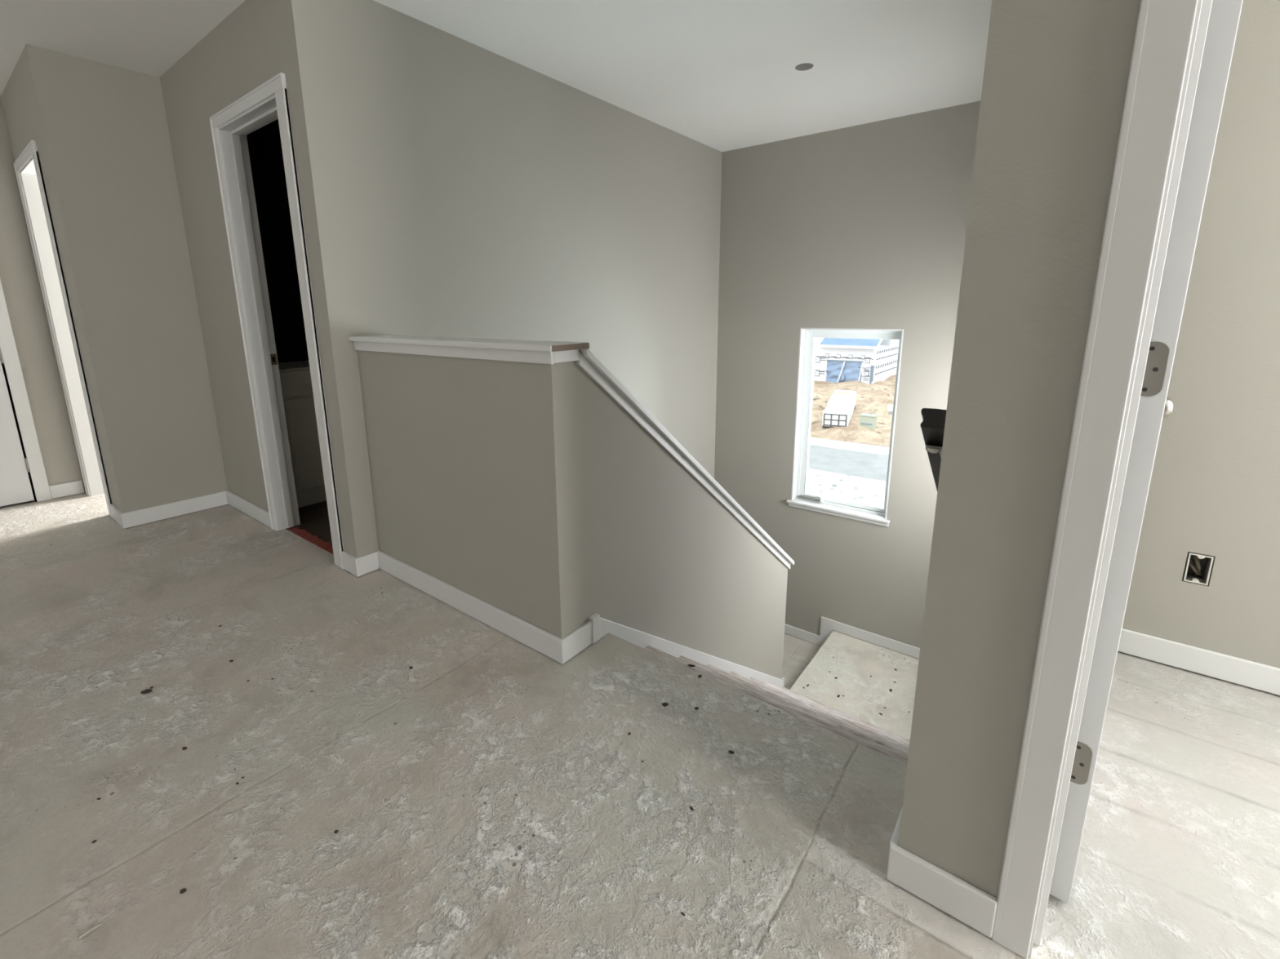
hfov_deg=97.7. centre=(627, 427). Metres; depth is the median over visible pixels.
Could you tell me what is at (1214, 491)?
wall
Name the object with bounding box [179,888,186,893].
crumb
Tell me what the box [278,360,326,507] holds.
vanity cabinet
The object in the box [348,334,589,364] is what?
wall cap
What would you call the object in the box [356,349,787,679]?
wall
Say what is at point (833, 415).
pack
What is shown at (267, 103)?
door frame
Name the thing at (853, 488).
gravel
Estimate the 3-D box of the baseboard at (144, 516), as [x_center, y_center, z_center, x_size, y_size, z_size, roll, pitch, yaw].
[-2.531,0.479,3.329,1.106,0.087,0.419,0,12,1]
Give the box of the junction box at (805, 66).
[795,62,813,71]
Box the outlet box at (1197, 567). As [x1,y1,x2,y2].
[1182,551,1213,585]
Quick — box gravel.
[806,468,886,506]
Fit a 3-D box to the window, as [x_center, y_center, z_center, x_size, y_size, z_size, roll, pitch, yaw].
[1.717,-0.034,4.424,0.811,1.490,0.204,9,15,37]
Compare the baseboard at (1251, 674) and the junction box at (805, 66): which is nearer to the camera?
the baseboard at (1251, 674)
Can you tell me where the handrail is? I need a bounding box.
[920,408,946,491]
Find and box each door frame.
[0,279,51,502]
[13,139,112,518]
[208,72,343,568]
[991,0,1212,958]
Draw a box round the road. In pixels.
[808,444,888,481]
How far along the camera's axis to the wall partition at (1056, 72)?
0.91 m
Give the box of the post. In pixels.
[887,404,893,414]
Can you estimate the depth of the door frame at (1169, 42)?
0.84 m
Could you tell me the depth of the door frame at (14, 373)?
3.50 m
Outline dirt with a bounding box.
[810,373,896,447]
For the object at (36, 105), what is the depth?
2.93 m
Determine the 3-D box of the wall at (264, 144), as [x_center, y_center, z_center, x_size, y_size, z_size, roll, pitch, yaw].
[-1.401,-0.804,3.675,1.729,2.439,1.782,9,15,37]
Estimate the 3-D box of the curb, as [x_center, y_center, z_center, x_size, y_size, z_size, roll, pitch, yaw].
[-0.029,-0.501,28.919,85.000,0.374,1.480,9,15,37]
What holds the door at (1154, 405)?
in the wall partition at (1056, 72)
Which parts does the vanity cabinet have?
drawer, door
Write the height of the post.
0.570 m
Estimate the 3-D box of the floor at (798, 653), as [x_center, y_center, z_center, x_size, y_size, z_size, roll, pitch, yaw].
[0.852,2.029,4.568,1.194,0.200,1.402,9,15,37]
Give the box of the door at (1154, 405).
[1049,0,1243,903]
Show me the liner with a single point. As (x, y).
(326, 546)
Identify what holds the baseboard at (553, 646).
attached to the wall at (526, 490)
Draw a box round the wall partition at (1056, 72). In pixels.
[897,0,1140,897]
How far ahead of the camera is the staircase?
2.30 m
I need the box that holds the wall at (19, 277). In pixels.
[0,97,85,502]
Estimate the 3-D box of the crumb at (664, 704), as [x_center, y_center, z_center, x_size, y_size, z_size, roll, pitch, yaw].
[0.114,0.843,1.708,0.021,0.007,0.016,-10,15,-38]
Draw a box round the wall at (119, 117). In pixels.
[59,52,227,507]
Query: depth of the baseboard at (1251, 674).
1.81 m
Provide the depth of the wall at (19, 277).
3.51 m
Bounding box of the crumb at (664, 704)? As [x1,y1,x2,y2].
[662,702,668,706]
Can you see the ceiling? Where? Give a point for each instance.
(721, 75)
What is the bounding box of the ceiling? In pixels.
[0,0,991,151]
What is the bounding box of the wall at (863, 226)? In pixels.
[714,100,980,648]
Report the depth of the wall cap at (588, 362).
2.26 m
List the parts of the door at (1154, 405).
knob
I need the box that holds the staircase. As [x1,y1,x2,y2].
[644,645,910,764]
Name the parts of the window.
sill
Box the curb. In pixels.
[809,437,889,456]
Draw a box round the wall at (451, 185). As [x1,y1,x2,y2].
[276,0,721,557]
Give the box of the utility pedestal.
[859,413,878,431]
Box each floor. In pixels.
[0,493,1279,958]
[782,633,821,689]
[789,630,919,740]
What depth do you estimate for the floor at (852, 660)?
4.06 m
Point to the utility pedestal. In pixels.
(868, 420)
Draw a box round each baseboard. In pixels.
[48,480,84,498]
[107,490,271,528]
[341,550,997,937]
[589,613,784,688]
[784,616,919,658]
[1117,628,1279,695]
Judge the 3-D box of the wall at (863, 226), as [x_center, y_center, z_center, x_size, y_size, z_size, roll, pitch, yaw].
[1.702,0.509,4.577,2.399,5.439,0.170,9,15,37]
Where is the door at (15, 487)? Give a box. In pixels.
[0,348,34,506]
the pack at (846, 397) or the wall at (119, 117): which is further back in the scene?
the pack at (846, 397)
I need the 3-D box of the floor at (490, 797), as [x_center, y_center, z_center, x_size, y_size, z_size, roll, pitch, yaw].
[-0.834,1.231,0.610,8.754,0.280,6.300,9,15,37]
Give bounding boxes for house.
[813,337,899,383]
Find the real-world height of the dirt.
0.996 m
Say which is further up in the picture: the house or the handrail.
the house
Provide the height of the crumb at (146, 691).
0.006 m
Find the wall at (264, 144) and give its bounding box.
[246,119,308,362]
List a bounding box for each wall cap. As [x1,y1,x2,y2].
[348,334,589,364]
[576,348,794,568]
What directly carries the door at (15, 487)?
in the wall at (19, 277)
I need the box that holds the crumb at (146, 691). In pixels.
[141,688,151,693]
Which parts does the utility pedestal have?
lid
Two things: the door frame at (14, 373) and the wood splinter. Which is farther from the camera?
the door frame at (14, 373)
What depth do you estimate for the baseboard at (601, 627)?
2.46 m
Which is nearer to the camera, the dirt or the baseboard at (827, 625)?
the baseboard at (827, 625)
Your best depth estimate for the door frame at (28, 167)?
3.43 m
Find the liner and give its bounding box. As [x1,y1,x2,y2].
[288,526,333,555]
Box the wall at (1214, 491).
[1119,0,1279,694]
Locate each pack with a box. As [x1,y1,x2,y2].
[822,404,851,428]
[827,390,856,417]
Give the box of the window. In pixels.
[786,328,903,526]
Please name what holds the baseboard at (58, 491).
attached to the wall at (19, 277)
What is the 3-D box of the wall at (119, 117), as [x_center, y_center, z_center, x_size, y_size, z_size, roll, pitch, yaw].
[-2.698,-0.686,3.178,0.120,2.439,0.389,9,15,37]
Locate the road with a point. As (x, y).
(872, 466)
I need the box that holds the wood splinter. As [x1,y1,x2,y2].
[79,922,102,938]
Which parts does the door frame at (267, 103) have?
casing leg, strike plate, casing leg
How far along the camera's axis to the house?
40.09 m
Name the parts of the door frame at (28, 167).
casing leg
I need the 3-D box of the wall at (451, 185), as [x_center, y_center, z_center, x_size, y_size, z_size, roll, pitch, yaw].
[-0.262,0.666,3.926,0.120,5.439,3.298,9,15,37]
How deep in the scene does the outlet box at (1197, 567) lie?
1.81 m

